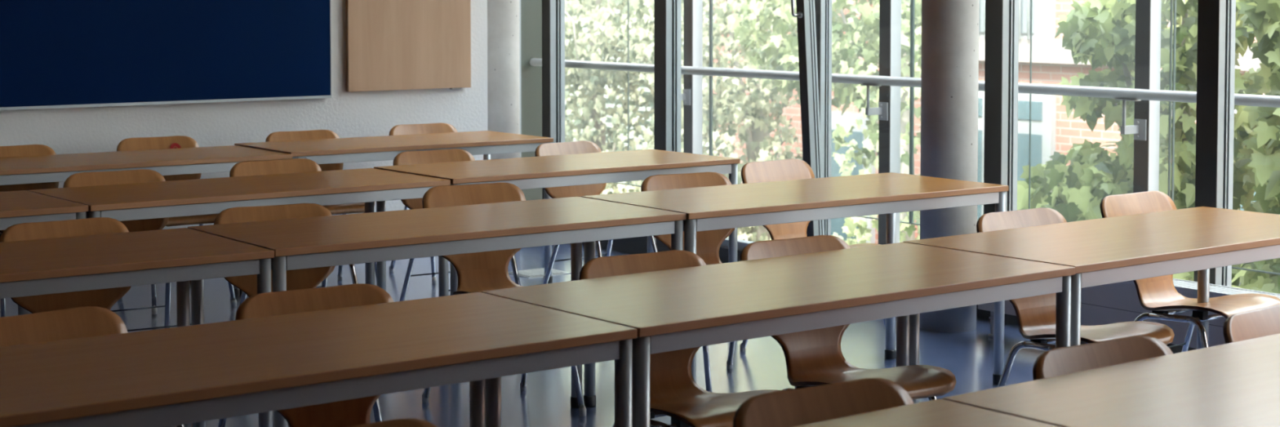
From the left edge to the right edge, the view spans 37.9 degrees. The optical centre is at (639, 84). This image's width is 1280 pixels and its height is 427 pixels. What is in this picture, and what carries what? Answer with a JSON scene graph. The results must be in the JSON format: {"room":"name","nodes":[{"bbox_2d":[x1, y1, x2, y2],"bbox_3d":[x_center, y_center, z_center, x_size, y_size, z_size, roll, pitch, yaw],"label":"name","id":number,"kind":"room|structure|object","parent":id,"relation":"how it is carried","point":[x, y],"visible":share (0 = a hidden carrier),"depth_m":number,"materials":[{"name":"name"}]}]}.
{"room":"classroom","nodes":[
{"label":"classroom","id":0,"kind":"room"},
{"bbox_2d":[0,0,487,229],"bbox_3d":[-4.255,-0.426,8.126,8.387,3.000,0.120,-2,4,-37],"label":"wall","id":1,"kind":"structure","parent":0,"point":[66,131],"depth_m":9.85,"materials":[{"name":"white paint"}]},
{"bbox_2d":[0,0,331,110],"bbox_3d":[-3.121,-0.512,8.871,3.646,1.278,0.046,-2,4,-37],"label":"pinboard","id":2,"kind":"object","parent":1,"relation":"attached to","point":[55,54],"visible":1,"depth_m":9.39,"materials":[{"name":"blue fabric"}]},
{"bbox_2d":[345,0,471,92],"bbox_3d":[-1.273,-0.616,10.261,0.774,1.308,0.041,-2,4,-37],"label":"wooden panel","id":3,"kind":"object","parent":1,"relation":"attached to","point":[391,45],"visible":1,"depth_m":10.25,"materials":[{"name":"brown wood"}]},
{"bbox_2d":[0,243,1055,426],"bbox_3d":[-0.627,1.339,3.979,9.100,0.120,12.800,-2,4,-37],"label":"floor","id":4,"kind":"structure","parent":0,"point":[545,402],"depth_m":7.46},
{"bbox_2d":[0,144,58,316],"bbox_3d":[-2.736,0.677,8.345,0.417,0.775,0.536,-2,3,-35],"label":"chair","id":5,"kind":"object","parent":4,"relation":"on","point":[28,149],"visible":0.12,"depth_m":8.54,"materials":[{"name":"brown wood"}]},
{"bbox_2d":[0,190,88,315],"bbox_3d":[-2.684,0.797,6.278,1.470,0.738,0.635,-2,4,-37],"label":"table","id":6,"kind":"object","parent":4,"relation":"on","point":[20,206],"visible":0.38,"depth_m":6.42,"materials":[{"name":"brown wood"}]},
{"bbox_2d":[0,306,127,346],"bbox_3d":[-1.149,0.895,3.904,0.417,0.775,0.536,-3,4,-43],"label":"chair","id":7,"kind":"object","parent":4,"relation":"on","point":[92,321],"visible":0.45,"depth_m":4.10,"materials":[{"name":"brown wood"}]},
{"bbox_2d":[0,217,184,426],"bbox_3d":[-1.623,0.814,5.550,0.417,0.775,0.536,-2,4,-37],"label":"chair","id":8,"kind":"object","parent":4,"relation":"on","point":[106,298],"visible":0.21,"depth_m":5.70,"materials":[{"name":"brown wood"}]},
{"bbox_2d":[62,168,191,331],"bbox_3d":[-1.929,0.737,7.131,0.417,0.775,0.536,-2,3,-34],"label":"chair","id":9,"kind":"object","parent":4,"relation":"on","point":[140,175],"visible":0.16,"depth_m":7.32,"materials":[{"name":"brown wood"}]},
{"bbox_2d":[0,227,274,426],"bbox_3d":[-1.811,0.850,5.101,1.470,0.747,0.635,-2,3,-36],"label":"table","id":10,"kind":"object","parent":4,"relation":"on","point":[35,267],"visible":0.87,"depth_m":5.17,"materials":[{"name":"brown wood"}]},
{"bbox_2d":[0,145,292,296],"bbox_3d":[-2.375,0.696,8.408,1.470,0.732,0.635,-2,3,-36],"label":"table","id":11,"kind":"object","parent":4,"relation":"on","point":[20,170],"visible":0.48,"depth_m":8.29,"materials":[{"name":"brown wood"}]},
{"bbox_2d":[116,135,236,314],"bbox_3d":[-2.210,0.652,8.864,0.417,0.775,0.536,-2,3,-33],"label":"chair","id":12,"kind":"object","parent":4,"relation":"on","point":[178,141],"visible":0.36,"depth_m":8.99,"materials":[{"name":"brown wood"}]},
{"bbox_2d":[27,168,450,296],"bbox_3d":[-1.514,0.754,7.158,1.454,0.738,0.635,-2,4,-37],"label":"table","id":13,"kind":"object","parent":4,"relation":"on","point":[173,198],"visible":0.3,"depth_m":7.02,"materials":[{"name":"brown wood"}]},
{"bbox_2d":[229,158,358,305],"bbox_3d":[-1.395,0.713,7.613,0.417,0.775,0.536,-2,3,-33],"label":"chair","id":14,"kind":"object","parent":4,"relation":"on","point":[246,168],"visible":0.09,"depth_m":7.79,"materials":[{"name":"brown wood"}]},
{"bbox_2d":[213,203,382,426],"bbox_3d":[-1.088,0.795,5.937,0.417,0.775,0.536,-2,3,-29],"label":"chair","id":15,"kind":"object","parent":4,"relation":"on","point":[304,278],"visible":0.11,"depth_m":6.11,"materials":[{"name":"brown wood"}]},
{"bbox_2d":[235,283,394,426],"bbox_3d":[-0.632,0.879,4.224,0.417,0.775,0.536,-2,3,-35],"label":"chair","id":16,"kind":"object","parent":4,"relation":"on","point":[355,411],"visible":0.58,"depth_m":4.38,"materials":[{"name":"brown wood"}]},
{"bbox_2d":[0,292,636,426],"bbox_3d":[-0.781,0.912,3.889,1.470,0.741,0.635,-2,4,-38],"label":"table","id":17,"kind":"object","parent":4,"relation":"on","point":[171,376],"visible":1,"depth_m":3.78,"materials":[{"name":"brown wood"}]},
{"bbox_2d":[265,129,377,280],"bbox_3d":[-1.579,0.632,9.272,0.417,0.775,0.536,-2,3,-34],"label":"chair","id":18,"kind":"object","parent":4,"relation":"on","point":[359,207],"visible":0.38,"depth_m":9.43,"materials":[{"name":"brown wood"}]},
{"bbox_2d":[347,417,437,426],"bbox_3d":[-0.344,0.949,2.801,0.417,0.775,0.536,-2,3,-36],"label":"chair","id":19,"kind":"object","parent":4,"relation":"on","point":[412,422],"visible":1,"depth_m":3.06,"materials":[{"name":"brown wood"}]},
{"bbox_2d":[234,130,553,294],"bbox_3d":[-1.208,0.649,9.288,1.449,0.739,0.635,-2,3,-36],"label":"table","id":20,"kind":"object","parent":4,"relation":"on","point":[486,143],"visible":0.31,"depth_m":9.16,"materials":[{"name":"brown wood"}]},
{"bbox_2d":[389,123,457,284],"bbox_3d":[-1.026,0.608,9.766,0.417,0.775,0.536,-2,3,-34],"label":"chair","id":21,"kind":"object","parent":4,"relation":"on","point":[407,129],"visible":0.18,"depth_m":9.92,"materials":[{"name":"brown wood"}]},
{"bbox_2d":[187,196,686,426],"bbox_3d":[-0.625,0.807,5.967,1.462,0.749,0.635,-2,3,-36],"label":"table","id":22,"kind":"object","parent":4,"relation":"on","point":[307,242],"visible":0.68,"depth_m":5.78,"materials":[{"name":"brown wood"}]},
{"bbox_2d":[392,148,520,301],"bbox_3d":[-0.784,0.689,8.101,0.417,0.775,0.536,-2,3,-34],"label":"chair","id":23,"kind":"object","parent":4,"relation":"on","point":[408,157],"visible":0.16,"depth_m":8.22,"materials":[{"name":"brown wood"}]},
{"bbox_2d":[487,0,519,159],"bbox_3d":[-0.837,-0.567,11.008,0.248,3.000,0.248,-2,4,-37],"label":"concrete column","id":24,"kind":"structure","parent":4,"relation":"on","point":[503,15],"depth_m":10.92,"materials":[{"name":"grey concrete"}]},
{"bbox_2d":[422,182,586,416],"bbox_3d":[-0.492,0.762,6.612,0.417,0.775,0.536,-2,3,-29],"label":"chair","id":25,"kind":"object","parent":4,"relation":"on","point":[477,272],"visible":0.38,"depth_m":6.75,"materials":[{"name":"brown wood"}]},
{"bbox_2d":[517,267,544,278],"bbox_3d":[-0.545,0.992,9.772,0.259,0.007,0.251,-2,4,-37],"label":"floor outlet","id":26,"kind":"object","parent":4,"relation":"on","point":[533,273],"depth_m":9.77,"materials":[{"name":"silver metal"}]},
{"bbox_2d":[373,149,740,295],"bbox_3d":[-0.338,0.708,8.040,1.479,0.743,0.635,-2,4,-37],"label":"table","id":27,"kind":"object","parent":4,"relation":"on","point":[580,169],"visible":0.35,"depth_m":7.86,"materials":[{"name":"brown wood"}]},
{"bbox_2d":[551,268,570,275],"bbox_3d":[-0.459,0.991,9.800,0.135,0.007,0.190,-2,4,-37],"label":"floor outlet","id":28,"kind":"object","parent":4,"relation":"on","point":[554,272],"depth_m":9.80,"materials":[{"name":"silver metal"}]},
{"bbox_2d":[534,140,657,284],"bbox_3d":[-0.177,0.666,8.576,0.417,0.775,0.536,-3,4,-44],"label":"chair","id":29,"kind":"object","parent":4,"relation":"on","point":[582,146],"visible":0.14,"depth_m":8.69,"materials":[{"name":"brown wood"}]},
{"bbox_2d":[578,249,781,426],"bbox_3d":[0.136,0.851,4.806,0.417,0.775,0.536,-2,3,-33],"label":"chair","id":30,"kind":"object","parent":4,"relation":"on","point":[674,393],"visible":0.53,"depth_m":4.92,"materials":[{"name":"brown wood"}]},
{"bbox_2d":[640,172,796,391],"bbox_3d":[0.292,0.743,7.017,0.417,0.775,0.536,-2,3,-29],"label":"chair","id":31,"kind":"object","parent":4,"relation":"on","point":[708,242],"visible":0.21,"depth_m":7.18,"materials":[{"name":"brown wood"}]},
{"bbox_2d":[480,242,1075,426],"bbox_3d":[0.386,0.868,4.790,1.476,0.742,0.635,-2,4,-38],"label":"table","id":32,"kind":"object","parent":4,"relation":"on","point":[703,305],"visible":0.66,"depth_m":4.61,"materials":[{"name":"brown wood"}]},
{"bbox_2d":[581,172,1008,407],"bbox_3d":[0.587,0.763,6.830,1.509,0.751,0.635,-2,3,-36],"label":"table","id":33,"kind":"object","parent":4,"relation":"on","point":[772,202],"visible":0.64,"depth_m":6.67,"materials":[{"name":"brown wood"}]},
{"bbox_2d":[739,158,896,357],"bbox_3d":[0.717,0.714,7.608,0.417,0.775,0.536,-2,4,-40],"label":"chair","id":34,"kind":"object","parent":4,"relation":"on","point":[791,169],"visible":0.3,"depth_m":7.74,"materials":[{"name":"brown wood"}]},
{"bbox_2d":[733,377,913,426],"bbox_3d":[0.455,0.933,3.124,0.417,0.775,0.536,-2,3,-34],"label":"chair","id":35,"kind":"object","parent":4,"relation":"on","point":[807,405],"visible":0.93,"depth_m":3.31,"materials":[{"name":"brown wood"}]},
{"bbox_2d":[739,235,956,400],"bbox_3d":[0.574,0.835,5.122,0.417,0.775,0.536,-2,3,-34],"label":"chair","id":36,"kind":"object","parent":4,"relation":"on","point":[815,357],"visible":0.5,"depth_m":5.21,"materials":[{"name":"brown wood"}]},
{"bbox_2d":[582,235,1196,353],"bbox_3d":[2.053,1.028,7.875,0.120,0.120,9.420,-2,4,-37],"label":"trim","id":37,"kind":"structure","parent":4,"relation":"on","point":[638,245],"depth_m":10.36,"materials":[{"name":"grey metal"}]},
{"bbox_2d":[519,0,521,190],"bbox_3d":[-0.786,-0.604,11.555,0.109,2.780,0.007,-2,4,-37],"label":"mullion","id":38,"kind":"structure","parent":37,"relation":"on","point":[519,0],"depth_m":11.60,"materials":[{"name":"grey metal"}]},
{"bbox_2d":[542,0,564,199],"bbox_3d":[-0.521,-0.586,11.204,0.109,2.780,0.085,-2,4,-37],"label":"mullion","id":39,"kind":"structure","parent":37,"relation":"on","point":[553,11],"depth_m":11.20,"materials":[{"name":"grey metal"}]},
{"bbox_2d":[653,0,754,249],"bbox_3d":[0.496,-0.520,9.854,0.109,2.780,1.242,-2,4,-37],"label":"window frame","id":40,"kind":"structure","parent":37,"relation":"on","point":[741,244],"depth_m":10.30,"materials":[{"name":"grey metal"}]},
{"bbox_2d":[791,0,831,236],"bbox_3d":[1.085,-0.474,8.912,0.302,2.780,0.975,-2,4,-37],"label":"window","id":41,"kind":"structure","parent":37,"relation":"on","point":[805,15],"depth_m":9.28,"materials":[{"name":"grey metal"}]},
{"bbox_2d":[983,0,1018,213],"bbox_3d":[1.624,-0.447,8.358,0.109,2.780,0.101,-2,4,-37],"label":"mullion","id":42,"kind":"structure","parent":37,"relation":"on","point":[1002,16],"depth_m":8.35,"materials":[{"name":"grey metal"}]},
{"bbox_2d":[1193,0,1235,286],"bbox_3d":[2.306,-0.403,7.452,0.109,2.780,0.100,-2,4,-37],"label":"mullion","id":43,"kind":"structure","parent":37,"relation":"on","point":[1216,19],"depth_m":7.44,"materials":[{"name":"grey metal"}]},
{"bbox_2d":[792,398,1060,426],"bbox_3d":[0.154,0.972,2.696,1.470,0.740,0.635,-2,4,-38],"label":"table","id":44,"kind":"object","parent":4,"relation":"on","point":[939,412],"visible":1,"depth_m":3.21,"materials":[{"name":"brown wood"}]},
{"bbox_2d":[919,0,978,332],"bbox_3d":[1.357,-0.427,8.150,0.248,3.000,0.248,-2,4,-37],"label":"concrete column","id":45,"kind":"structure","parent":4,"relation":"on","point":[949,64],"depth_m":8.08,"materials":[{"name":"grey concrete"}]},
{"bbox_2d":[976,207,1174,386],"bbox_3d":[1.357,0.802,5.809,0.417,0.775,0.536,-2,3,-35],"label":"chair","id":46,"kind":"object","parent":4,"relation":"on","point":[1036,314],"visible":0.47,"depth_m":5.88,"materials":[{"name":"brown wood"}]},
{"bbox_2d":[902,206,1279,403],"bbox_3d":[1.544,0.823,5.697,1.464,0.744,0.635,-2,4,-38],"label":"table","id":47,"kind":"object","parent":4,"relation":"on","point":[1123,248],"visible":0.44,"depth_m":5.48,"materials":[{"name":"brown wood"}]},
{"bbox_2d":[1032,335,1173,380],"bbox_3d":[1.056,0.913,3.539,0.417,0.775,0.536,-2,3,-34],"label":"chair","id":48,"kind":"object","parent":4,"relation":"on","point":[1055,362],"visible":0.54,"depth_m":3.72,"materials":[{"name":"brown wood"}]},
{"bbox_2d":[942,333,1279,426],"bbox_3d":[1.322,0.927,3.593,1.470,0.740,0.635,-2,4,-38],"label":"table","id":49,"kind":"object","parent":4,"relation":"on","point":[1237,384],"visible":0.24,"depth_m":3.40,"materials":[{"name":"brown wood"}]},
{"bbox_2d":[977,278,1279,348],"bbox_3d":[2.864,0.995,6.270,0.162,0.343,4.504,-2,4,-37],"label":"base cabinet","id":50,"kind":"object","parent":4,"relation":"on","point":[1117,302],"visible":0.24,"depth_m":7.38,"materials":[{"name":"white"}]},
{"bbox_2d":[1120,278,1279,298],"bbox_3d":[2.864,0.833,6.262,0.162,0.018,4.504,-2,4,-37],"label":"grille","id":51,"kind":"object","parent":50,"relation":"attached to","point":[1187,288],"depth_m":7.15,"materials":[{"name":"white"}]},
{"bbox_2d":[1099,191,1279,351],"bbox_3d":[1.876,0.776,6.333,0.417,0.775,0.536,-2,4,-38],"label":"chair","id":52,"kind":"object","parent":4,"relation":"on","point":[1159,294],"visible":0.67,"depth_m":6.39,"materials":[{"name":"brown wood"}]},
{"bbox_2d":[1222,304,1279,343],"bbox_3d":[1.556,0.892,3.969,0.417,0.775,0.536,-3,4,-42],"label":"chair","id":53,"kind":"object","parent":4,"relation":"on","point":[1264,322],"visible":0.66,"depth_m":4.09,"materials":[{"name":"brown wood"}]},
{"bbox_2d":[520,0,542,200],"bbox_3d":[-9.217,0.624,15.829,9.650,6.550,15.700,-2,4,-37],"label":"wall","id":54,"kind":"structure","parent":0,"point":[531,10],"depth_m":12.36,"materials":[{"name":"grey paint"}]},
{"bbox_3d":[2.340,1.268,8.404,0.940,0.290,16.500,-2,4,-37],"label":"balcony slab","id":55,"kind":"object","parent":54,"relation":"attached to","visible":0},
{"bbox_2d":[683,0,702,154],"bbox_3d":[0.317,-0.695,11.176,0.087,3.360,0.080,-2,4,-37],"label":"post","id":56,"kind":"object","parent":55,"relation":"on","point":[693,9],"visible":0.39,"depth_m":11.18,"materials":[{"name":"grey metal"}]},
{"bbox_2d":[613,0,711,186],"bbox_3d":[-0.066,-0.856,11.800,0.012,3.000,1.626,-2,4,-37],"label":"glass panel","id":57,"kind":"object","parent":56,"relation":"attached to","point":[628,184],"visible":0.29,"depth_m":11.83,"materials":[{"name":"grey"}]},
{"bbox_2d":[878,0,901,244],"bbox_3d":[1.321,-0.630,9.843,0.087,3.360,0.080,-2,4,-37],"label":"window frame","id":58,"kind":"structure","parent":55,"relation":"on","point":[890,11],"depth_m":9.85,"materials":[{"name":"grey metal"}]},
{"bbox_2d":[710,0,912,223],"bbox_3d":[0.931,-0.791,10.477,0.012,3.000,1.671,-2,4,-37],"label":"glass panel","id":59,"kind":"object","parent":58,"relation":"attached to","point":[911,1],"visible":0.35,"depth_m":9.88,"materials":[{"name":"grey"}]},
{"bbox_2d":[1133,0,1161,192],"bbox_3d":[2.323,-0.565,8.514,0.087,3.360,0.080,-2,4,-37],"label":"window frame","id":60,"kind":"structure","parent":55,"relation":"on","point":[1148,12],"depth_m":8.52,"materials":[{"name":"grey metal"}]},
{"bbox_2d":[911,0,1173,225],"bbox_3d":[1.933,-0.726,9.147,0.012,3.000,1.645,-2,4,-37],"label":"glass panel","id":61,"kind":"object","parent":60,"relation":"attached to","point":[913,1],"visible":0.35,"depth_m":9.19,"materials":[{"name":"grey"}]},
{"bbox_3d":[3.327,-0.500,7.182,0.087,3.360,0.080,-2,4,-37],"label":"post","id":62,"kind":"object","parent":55,"relation":"on","visible":0},
{"bbox_2d":[529,58,1279,140],"bbox_3d":[2.105,0.129,8.672,0.122,0.240,9.260,-2,4,-37],"label":"handrail","id":63,"kind":"object","parent":62,"relation":"attached to","point":[1139,129],"visible":0.87,"depth_m":9.50,"materials":[{"name":"grey metal"}]},
{"bbox_2d":[1171,0,1279,275],"bbox_3d":[2.951,-0.660,7.797,0.012,3.000,1.713,-2,4,-37],"label":"glass panel","id":64,"kind":"object","parent":62,"relation":"attached to","point":[1175,1],"visible":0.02,"depth_m":8.51,"materials":[{"name":"grey"}]},
{"label":"outside","id":65,"kind":"structure","parent":0,"visible":0},
{"bbox_3d":[14.739,2.951,36.313,53.000,0.100,80.000,-2,4,-37],"label":"lawn","id":66,"kind":"structure","parent":65,"visible":0},
{"bbox_2d":[564,0,684,194],"bbox_3d":[-0.976,-0.323,20.557,2.061,7.986,5.682,-2,3,-29],"label":"tree","id":67,"kind":"object","parent":66,"relation":"on","point":[602,24],"visible":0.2,"depth_m":18.84,"materials":[{"name":"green plant"}]},
{"bbox_2d":[564,0,709,193],"bbox_3d":[0.747,-3.398,32.038,5.120,13.000,15.500,-2,4,-37],"label":"building","id":68,"kind":"structure","parent":66,"relation":"on","point":[647,91],"depth_m":29.37,"materials":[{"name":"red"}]},
{"bbox_2d":[602,0,844,241],"bbox_3d":[0.860,-0.306,17.734,2.156,8.228,3.749,-2,3,-34],"label":"tree","id":69,"kind":"object","parent":66,"relation":"on","point":[754,109],"visible":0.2,"depth_m":17.27,"materials":[{"name":"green plant"}]},
{"bbox_2d":[726,0,921,244],"bbox_3d":[1.434,-0.121,15.298,2.053,8.097,3.549,-2,3,-32],"label":"leafy tree","id":70,"kind":"object","parent":66,"relation":"on","point":[849,48],"visible":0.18,"depth_m":14.34,"materials":[{"name":"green plant"}]},
{"bbox_2d":[712,0,1271,281],"bbox_3d":[10.147,0.255,14.676,6.170,7.400,23.200,-2,4,-37],"label":"brick building","id":71,"kind":"structure","parent":66,"relation":"on","point":[1051,130],"depth_m":18.09,"materials":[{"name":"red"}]},
{"bbox_2d":[1017,0,1271,286],"bbox_3d":[2.759,1.537,10.640,1.306,5.243,2.054,-1,3,-24],"label":"leafy tree","id":72,"kind":"object","parent":66,"relation":"on","point":[1100,33],"visible":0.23,"depth_m":10.25,"materials":[{"name":"green plant"}]},
{"bbox_2d":[1231,0,1279,293],"bbox_3d":[3.863,1.569,9.194,1.300,5.320,2.007,-2,4,-37],"label":"leafy tree","id":73,"kind":"object","parent":66,"relation":"on","point":[1262,17],"visible":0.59,"depth_m":9.33,"materials":[{"name":"green plant"}]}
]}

